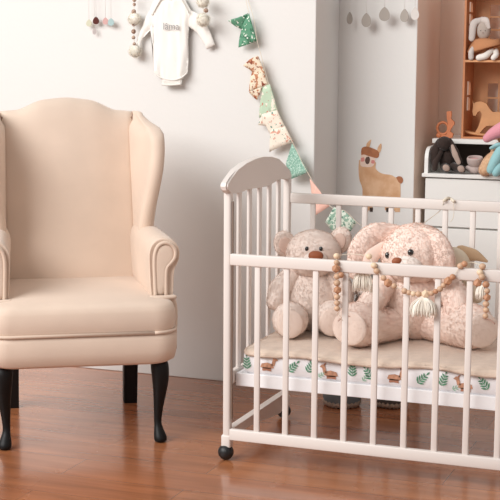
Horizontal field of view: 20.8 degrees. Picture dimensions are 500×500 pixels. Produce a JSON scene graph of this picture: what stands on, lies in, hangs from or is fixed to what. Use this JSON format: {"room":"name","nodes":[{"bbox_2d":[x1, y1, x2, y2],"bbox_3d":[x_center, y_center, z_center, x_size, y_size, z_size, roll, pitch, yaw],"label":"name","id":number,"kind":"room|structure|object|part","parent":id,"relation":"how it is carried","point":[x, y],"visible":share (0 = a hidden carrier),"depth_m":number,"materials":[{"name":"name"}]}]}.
{"room":"bedroom","nodes":[
{"label":"bedroom","id":0,"kind":"room"},
{"bbox_2d":[0,0,338,380],"bbox_3d":[-1.233,-0.868,6.467,3.356,2.750,0.328,3,9,21],"label":"wall","id":1,"kind":"structure","parent":0,"point":[208,122],"depth_m":5.98,"materials":[{"name":"white paint"}]},
{"bbox_2d":[86,20,91,26],"bbox_3d":[-0.714,-1.136,6.024,0.028,0.290,0.003,3,9,21],"label":"hanging drop ornament","id":2,"kind":"object","parent":1,"relation":"hanging from","point":[88,23],"visible":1,"depth_m":6.04,"materials":[{"name":"beige fabric"}]},
{"bbox_2d":[92,12,96,34],"bbox_3d":[-0.689,-1.117,6.019,0.018,0.324,0.003,-2,8,-19],"label":"hanging drop ornament","id":3,"kind":"object","parent":1,"relation":"hanging from","point":[94,31],"visible":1,"depth_m":6.04,"materials":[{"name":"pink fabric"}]},
{"bbox_2d":[93,17,98,23],"bbox_3d":[-0.681,-1.138,6.009,0.030,0.279,0.003,3,9,21],"label":"hanging drop ornament","id":4,"kind":"object","parent":1,"relation":"hanging from","point":[95,20],"visible":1,"depth_m":6.02,"materials":[{"name":"red fabric"}]},
{"bbox_2d":[103,0,107,24],"bbox_3d":[-0.637,-1.135,5.994,0.028,0.280,0.003,3,9,21],"label":"hanging drop ornament","id":5,"kind":"object","parent":1,"relation":"hanging from","point":[105,20],"visible":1,"depth_m":6.01,"materials":[{"name":"pink fabric"}]},
{"bbox_2d":[108,18,113,25],"bbox_3d":[-0.612,-1.129,5.981,0.030,0.284,0.003,3,9,21],"label":"hanging drop ornament","id":6,"kind":"object","parent":1,"relation":"hanging from","point":[110,21],"visible":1,"depth_m":6.00,"materials":[{"name":"teal fabric"}]},
{"bbox_2d":[128,0,141,57],"bbox_3d":[-0.503,-1.039,5.939,0.072,0.407,0.070,3,9,21],"label":"string","id":7,"kind":"object","parent":1,"relation":"hanging from","point":[134,19],"visible":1,"depth_m":5.94,"materials":[{"name":"brown wood"}]},
{"bbox_2d":[136,0,214,85],"bbox_3d":[-0.331,-0.905,5.895,0.379,0.386,0.032,3,9,21],"label":"bodysuit","id":8,"kind":"object","parent":1,"relation":"hanging from","point":[169,22],"visible":0.99,"depth_m":5.89,"materials":[{"name":"white fabric"}]},
{"bbox_3d":[-0.349,-0.906,5.902,0.214,0.386,0.020,3,9,21],"label":"panel","id":9,"kind":"part","parent":8,"relation":"part of","materials":[{"name":"white fabric"}]},
{"bbox_2d":[195,0,210,26],"bbox_3d":[-0.192,-1.079,5.792,0.074,0.271,0.102,3,9,21],"label":"string","id":10,"kind":"object","parent":1,"relation":"hanging from","point":[203,20],"visible":1,"depth_m":5.77,"materials":[{"name":"white fabric"}]},
{"bbox_2d":[228,0,454,231],"bbox_3d":[0.371,-0.545,5.468,1.181,1.051,0.128,8,11,44],"label":"garland","id":11,"kind":"object","parent":1,"relation":"hanging from","point":[270,118],"visible":0.9,"depth_m":5.76,"materials":[{"name":"multicoloured fabric"}]},
{"bbox_2d":[0,367,499,499],"bbox_3d":[-0.665,0.997,3.391,6.800,0.080,7.160,3,9,21],"label":"floor","id":12,"kind":"structure","parent":0,"point":[74,436],"depth_m":4.98,"materials":[{"name":"laminate"}]},
{"bbox_2d":[0,97,179,449],"bbox_3d":[-0.683,0.051,5.298,0.759,1.262,0.856,-1,8,-11],"label":"wingback armchair","id":13,"kind":"object","parent":12,"relation":"on","point":[87,272],"visible":1,"depth_m":5.43,"materials":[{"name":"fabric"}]},
{"bbox_3d":[-0.931,0.090,4.949,0.078,0.209,0.015,-1,8,-11],"label":"scroll panel","id":14,"kind":"part","parent":13,"relation":"part of","materials":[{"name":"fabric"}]},
{"bbox_3d":[-0.980,0.054,5.229,0.119,0.264,0.564,-1,8,-9],"label":"armrest","id":15,"kind":"part","parent":13,"relation":"part of","materials":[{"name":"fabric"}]},
{"bbox_3d":[-0.899,0.572,4.975,0.068,0.316,0.070,0,8,-4],"label":"leg","id":16,"kind":"part","parent":13,"relation":"part of","materials":[{"name":"black wood"}]},
{"bbox_3d":[-0.974,0.489,5.556,0.060,0.318,0.090,-1,8,-11],"label":"leg","id":17,"kind":"part","parent":13,"relation":"part of","materials":[{"name":"black wood"}]},
{"bbox_3d":[-0.739,-0.226,5.542,0.536,0.782,0.286,-1,8,-11],"label":"backrest","id":18,"kind":"part","parent":13,"relation":"part of","materials":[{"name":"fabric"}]},
{"bbox_2d":[0,276,175,335],"bbox_3d":[-0.668,0.197,5.240,0.694,0.129,0.689,-1,8,-11],"label":"seat cushion","id":19,"kind":"object","parent":13,"relation":"on","point":[31,305],"depth_m":4.96,"materials":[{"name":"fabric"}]},
{"bbox_3d":[-0.677,0.316,5.297,0.702,0.118,0.770,-1,8,-11],"label":"seat","id":20,"kind":"part","parent":13,"relation":"part of","materials":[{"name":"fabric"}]},
{"bbox_3d":[-0.498,0.479,5.653,0.060,0.318,0.090,-1,8,-11],"label":"leg","id":21,"kind":"part","parent":13,"relation":"part of","materials":[{"name":"black wood"}]},
{"bbox_3d":[-0.383,0.041,5.350,0.119,0.264,0.564,-2,8,-13],"label":"armrest","id":22,"kind":"part","parent":13,"relation":"part of","materials":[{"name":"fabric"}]},
{"bbox_3d":[-0.337,0.560,5.089,0.068,0.316,0.070,-2,8,-19],"label":"leg","id":23,"kind":"part","parent":13,"relation":"part of","materials":[{"name":"black wood"}]},
{"bbox_3d":[-0.318,0.076,5.074,0.078,0.209,0.015,-1,8,-11],"label":"scroll panel","id":24,"kind":"part","parent":13,"relation":"part of","materials":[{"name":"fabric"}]},
{"bbox_3d":[-0.375,0.240,5.409,0.125,0.232,0.557,-1,8,-11],"label":"panel","id":25,"kind":"part","parent":13,"relation":"part of","materials":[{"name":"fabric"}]},
{"bbox_2d":[323,394,360,408],"bbox_3d":[0.383,0.591,5.654,0.170,0.112,0.170,3,9,21],"label":"basket","id":26,"kind":"object","parent":12,"relation":"on","point":[332,401],"visible":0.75,"depth_m":5.59,"materials":[{"name":"grey"}]},
{"bbox_2d":[218,156,499,470],"bbox_3d":[0.593,0.219,4.871,1.273,1.066,0.692,3,9,21],"label":"crib","id":27,"kind":"object","parent":12,"relation":"on","point":[258,172],"visible":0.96,"depth_m":4.74,"materials":[{"name":"beige paint"}]},
{"bbox_2d":[221,434,232,447],"bbox_3d":[-0.082,0.683,4.874,0.036,0.049,0.034,3,9,21],"label":"socket","id":28,"kind":"object","parent":27,"relation":"attached to","point":[226,439],"depth_m":4.86,"materials":[{"name":"beige paint"}]},
{"bbox_3d":[-0.078,0.233,4.810,0.028,0.885,0.028,3,9,21],"label":"post","id":29,"kind":"part","parent":27,"relation":"part of","materials":[{"name":"beige paint"}]},
{"bbox_3d":[0.031,0.419,5.128,0.020,0.046,0.596,3,9,21],"label":"rail","id":30,"kind":"part","parent":27,"relation":"part of","materials":[{"name":"beige paint"}]},
{"bbox_3d":[0.030,-0.286,5.014,0.028,0.113,0.681,3,9,21],"label":"headboard rail","id":31,"kind":"part","parent":27,"relation":"part of","materials":[{"name":"beige paint"}]},
{"bbox_3d":[0.031,0.633,5.158,0.028,0.067,0.596,3,9,21],"label":"rail","id":32,"kind":"part","parent":27,"relation":"part of","materials":[{"name":"beige paint"}]},
{"bbox_3d":[0.144,0.154,5.383,0.028,0.885,0.028,3,9,21],"label":"post","id":33,"kind":"part","parent":27,"relation":"part of","materials":[{"name":"beige paint"}]},
{"bbox_3d":[0.480,0.688,4.636,1.180,0.040,0.022,3,9,21],"label":"rail","id":34,"kind":"part","parent":27,"relation":"part of","materials":[{"name":"beige paint"}]},
{"bbox_3d":[0.484,0.065,4.549,1.180,0.040,0.022,3,9,21],"label":"rail","id":35,"kind":"part","parent":27,"relation":"part of","materials":[{"name":"beige paint"}]},
{"bbox_3d":[0.599,0.462,4.915,1.188,0.047,0.530,3,9,21],"label":"mattress","id":36,"kind":"part","parent":27,"relation":"part of","materials":[{"name":"white fabric"}]},
{"bbox_2d":[242,354,495,395],"bbox_3d":[0.600,0.400,4.905,1.154,0.080,0.522,3,9,21],"label":"mattress","id":37,"kind":"object","parent":27,"relation":"on","point":[298,368],"visible":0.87,"depth_m":4.69,"materials":[{"name":"white fabric"}]},
{"bbox_2d":[244,331,496,378],"bbox_3d":[0.578,0.363,4.888,1.113,0.035,0.540,3,9,21],"label":"blanket","id":38,"kind":"object","parent":37,"relation":"on","point":[420,356],"visible":0.66,"depth_m":4.80,"materials":[{"name":"beige fabric"}]},
{"bbox_2d":[266,226,354,337],"bbox_3d":[0.226,0.119,5.117,0.336,0.414,0.303,-2,8,-15],"label":"teddy bear","id":39,"kind":"object","parent":38,"relation":"on","point":[319,244],"visible":0.63,"depth_m":5.10},
{"bbox_3d":[0.126,0.140,5.149,0.163,0.172,0.098,-5,10,-36],"label":"arm","id":40,"kind":"part","parent":39,"relation":"part of","materials":[{"name":"pink fur"}]},
{"bbox_3d":[0.156,0.250,5.097,0.150,0.143,0.264,1,8,3],"label":"leg","id":41,"kind":"part","parent":39,"relation":"part of","materials":[{"name":"beige fabric"}]},
{"bbox_3d":[0.304,0.249,5.115,0.151,0.142,0.214,1,8,3],"label":"leg","id":42,"kind":"part","parent":39,"relation":"part of","materials":[{"name":"beige fabric"}]},
{"bbox_3d":[0.341,0.142,5.142,0.096,0.174,0.140,-6,10,-39],"label":"arm","id":43,"kind":"part","parent":39,"relation":"part of","materials":[{"name":"pink fur"}]},
{"bbox_2d":[354,259,380,300],"bbox_3d":[0.462,0.165,5.158,0.161,0.307,0.120,1,8,3],"label":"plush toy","id":44,"kind":"object","parent":38,"relation":"on","point":[358,293],"visible":0.04,"depth_m":5.15,"materials":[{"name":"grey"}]},
{"bbox_2d":[332,222,497,349],"bbox_3d":[0.596,0.125,4.943,0.590,0.448,0.380,1,8,3],"label":"bunny","id":45,"kind":"object","parent":38,"relation":"on","point":[416,243],"visible":0.63,"depth_m":4.88},
{"bbox_3d":[0.465,0.164,4.942,0.106,0.204,0.249,7,11,41],"label":"arm","id":46,"kind":"part","parent":45,"relation":"part of","materials":[{"name":"pink fur"}]},
{"bbox_3d":[0.737,0.166,4.949,0.130,0.212,0.209,-3,9,-23],"label":"arm","id":47,"kind":"part","parent":45,"relation":"part of","materials":[{"name":"beige fabric"}]},
{"bbox_2d":[453,245,487,303],"bbox_3d":[0.788,0.135,5.055,0.180,0.408,0.087,4,9,23],"label":"plush toy","id":48,"kind":"object","parent":38,"relation":"on","point":[461,252],"visible":0.19,"depth_m":5.02,"materials":[{"name":"beige fabric"}]},
{"bbox_3d":[0.807,0.140,5.029,0.112,0.113,0.052,3,9,20],"label":"arm","id":49,"kind":"part","parent":48,"relation":"part of","materials":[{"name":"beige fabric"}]},
{"bbox_3d":[0.714,-0.171,5.119,1.186,0.039,0.022,3,9,21],"label":"rail","id":50,"kind":"part","parent":27,"relation":"part of","materials":[{"name":"beige paint"}]},
{"bbox_2d":[332,253,490,320],"bbox_3d":[0.536,0.136,4.533,0.541,0.233,0.077,3,9,21],"label":"bead garland","id":51,"kind":"object","parent":27,"relation":"hanging from","point":[423,305],"visible":1,"depth_m":4.50,"materials":[{"name":"beige wood"}]},
{"bbox_2d":[377,399,408,408],"bbox_3d":[0.586,0.597,5.652,0.160,0.102,0.160,3,9,21],"label":"basket","id":52,"kind":"object","parent":12,"relation":"on","point":[385,404],"visible":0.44,"depth_m":5.59,"materials":[{"name":"grey"}]},
{"bbox_2d":[422,135,499,317],"bbox_3d":[1.247,0.053,6.026,0.898,1.080,0.468,3,9,21],"label":"dresser","id":53,"kind":"object","parent":12,"relation":"on","point":[439,184],"visible":0.24,"depth_m":5.89,"materials":[{"name":"white wood"}]},
{"bbox_2d":[436,111,454,137],"bbox_3d":[0.865,-0.555,6.023,0.083,0.120,0.014,3,9,21],"label":"toy","id":54,"kind":"object","parent":53,"relation":"on","point":[451,123],"visible":1,"depth_m":6.02,"materials":[{"name":"orange wood"}]},
{"bbox_2d":[430,136,465,172],"bbox_3d":[0.874,-0.414,5.901,0.110,0.155,0.162,-6,10,-40],"label":"plush bunny","id":55,"kind":"object","parent":53,"relation":"on","point":[444,151],"visible":1,"depth_m":5.91,"materials":[{"name":"brown"}]},
{"bbox_3d":[0.817,-0.392,5.927,0.053,0.098,0.028,-4,9,-28],"label":"arm","id":56,"kind":"part","parent":55,"relation":"part of","materials":[{"name":"brown"}]},
{"bbox_3d":[0.851,-0.361,5.923,0.039,0.041,0.097,0,8,-3],"label":"leg","id":57,"kind":"part","parent":55,"relation":"part of","materials":[{"name":"brown"}]},
{"bbox_3d":[0.898,-0.358,5.905,0.039,0.042,0.110,-3,9,-21],"label":"leg","id":58,"kind":"part","parent":55,"relation":"part of","materials":[{"name":"brown fabric"}]},
{"bbox_3d":[1.173,-0.187,5.793,0.870,0.208,0.022,3,9,21],"label":"drawer","id":59,"kind":"part","parent":53,"relation":"part of","materials":[{"name":"white wood"}]},
{"bbox_3d":[1.172,0.031,5.824,0.870,0.217,0.022,3,9,21],"label":"drawer","id":60,"kind":"part","parent":53,"relation":"part of","materials":[{"name":"white wood"}]},
{"bbox_2d":[465,155,482,173],"bbox_3d":[0.973,-0.370,5.884,0.070,0.078,0.067,-2,8,-15],"label":"cup","id":61,"kind":"object","parent":53,"relation":"on","point":[473,161],"visible":0.93,"depth_m":5.87,"materials":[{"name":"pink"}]},
{"bbox_3d":[0.973,-0.381,5.883,0.072,0.056,0.064,3,9,21],"label":"hat crown","id":62,"kind":"part","parent":61,"relation":"part of","materials":[{"name":"beige"}]},
{"bbox_2d":[461,0,499,138],"bbox_3d":[1.187,-0.825,5.991,0.460,0.669,0.200,3,9,21],"label":"house","id":63,"kind":"object","parent":53,"relation":"on","point":[479,74],"visible":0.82,"depth_m":6.12,"materials":[{"name":"orange wood"}]},
{"bbox_3d":[0.976,-0.833,6.071,0.009,0.660,0.200,3,9,21],"label":"panel","id":64,"kind":"part","parent":63,"relation":"part of","materials":[{"name":"orange wood"}]},
{"bbox_2d":[465,100,499,135],"bbox_3d":[1.068,-0.582,6.027,0.249,0.157,0.048,3,9,21],"label":"rocking horse","id":65,"kind":"object","parent":63,"relation":"in","point":[488,118],"visible":0.78,"depth_m":6.03},
{"bbox_2d":[467,17,499,62],"bbox_3d":[1.028,-0.922,5.965,0.165,0.199,0.107,3,9,21],"label":"plush bunny","id":66,"kind":"object","parent":63,"relation":"on","point":[484,45],"visible":0.99,"depth_m":5.95,"materials":[{"name":"white fabric"}]},
{"bbox_3d":[0.978,-0.870,5.971,0.025,0.074,0.056,6,10,36],"label":"leg","id":67,"kind":"part","parent":66,"relation":"part of","materials":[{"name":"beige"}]},
{"bbox_3d":[1.030,-0.855,5.945,0.084,0.056,0.041,-2,8,-14],"label":"leg","id":68,"kind":"part","parent":66,"relation":"part of","materials":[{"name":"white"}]},
{"bbox_3d":[1.073,-0.854,5.939,0.034,0.054,0.074,3,9,21],"label":"leg","id":69,"kind":"part","parent":66,"relation":"part of","materials":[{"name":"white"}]},
{"bbox_3d":[1.222,-0.837,6.080,0.442,0.652,0.006,3,9,21],"label":"panel","id":70,"kind":"part","parent":63,"relation":"part of","materials":[{"name":"orange wood"}]},
{"bbox_3d":[1.170,0.254,5.855,0.870,0.217,0.022,3,9,21],"label":"drawer","id":71,"kind":"part","parent":53,"relation":"part of","materials":[{"name":"white"}]},
{"bbox_2d":[478,122,499,176],"bbox_3d":[1.072,-0.435,5.779,0.156,0.250,0.163,-7,11,-42],"label":"doll","id":72,"kind":"object","parent":53,"relation":"on","point":[490,164],"visible":1,"depth_m":5.74,"materials":[{"name":"multicoloured fabric"}]},
{"bbox_3d":[1.036,-0.377,5.793,0.127,0.131,0.074,-1,8,-9],"label":"leg","id":73,"kind":"part","parent":72,"relation":"part of","materials":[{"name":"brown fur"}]},
{"bbox_2d":[483,122,499,142],"bbox_3d":[1.067,-0.506,5.755,0.159,0.104,0.082,3,9,21],"label":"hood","id":74,"kind":"object","parent":72,"relation":"attached to","point":[493,133],"depth_m":5.74,"materials":[{"name":"pink fabric"}]},
{"bbox_2d":[336,0,440,300],"bbox_3d":[0.376,-0.829,6.263,0.909,2.750,0.436,3,9,21],"label":"wall","id":75,"kind":"structure","parent":0,"point":[388,71],"depth_m":5.99,"materials":[{"name":"white paint"}]},
{"bbox_2d":[347,12,352,23],"bbox_3d":[0.434,-1.117,5.896,0.003,0.273,0.041,7,10,39],"label":"hanging drop ornament","id":76,"kind":"object","parent":75,"relation":"hanging from","point":[349,16],"visible":1,"depth_m":5.91,"materials":[{"name":"beige fabric"}]},
{"bbox_2d":[361,1,370,26],"bbox_3d":[0.504,-1.106,5.870,0.043,0.285,0.003,3,9,21],"label":"hanging drop ornament","id":77,"kind":"object","parent":75,"relation":"hanging from","point":[366,20],"visible":1,"depth_m":5.88,"materials":[{"name":"beige fabric"}]},
{"bbox_2d":[359,140,402,211],"bbox_3d":[0.578,-0.325,6.017,0.205,0.324,0.002,3,9,21],"label":"sticker","id":78,"kind":"object","parent":75,"relation":"attached to","point":[373,182],"visible":0.78,"depth_m":6.03,"materials":[{"name":"brown paper"}]},
{"bbox_2d":[379,6,389,20],"bbox_3d":[0.579,-1.113,5.840,0.047,0.258,0.003,3,8,15],"label":"hanging drop ornament","id":79,"kind":"object","parent":75,"relation":"hanging from","point":[384,15],"visible":1,"depth_m":5.85,"materials":[{"name":"beige fabric"}]},
{"bbox_2d":[400,8,408,21],"bbox_3d":[0.664,-1.109,5.829,0.042,0.262,0.003,7,10,38],"label":"hanging drop ornament","id":80,"kind":"object","parent":75,"relation":"hanging from","point":[404,16],"visible":1,"depth_m":5.84,"materials":[{"name":"beige fabric"}]},
{"bbox_2d":[411,7,418,19],"bbox_3d":[0.702,-1.102,5.772,0.035,0.251,0.003,3,9,21],"label":"hanging drop ornament","id":81,"kind":"object","parent":75,"relation":"hanging from","point":[415,13],"visible":1,"depth_m":5.78,"materials":[{"name":"white fabric"}]},
{"bbox_2d":[438,0,499,134],"bbox_3d":[1.915,-0.777,5.964,4.000,2.750,0.100,3,9,21],"label":"wall","id":82,"kind":"structure","parent":0,"point":[452,11],"depth_m":6.27,"materials":[{"name":"beige paint"}]}
]}

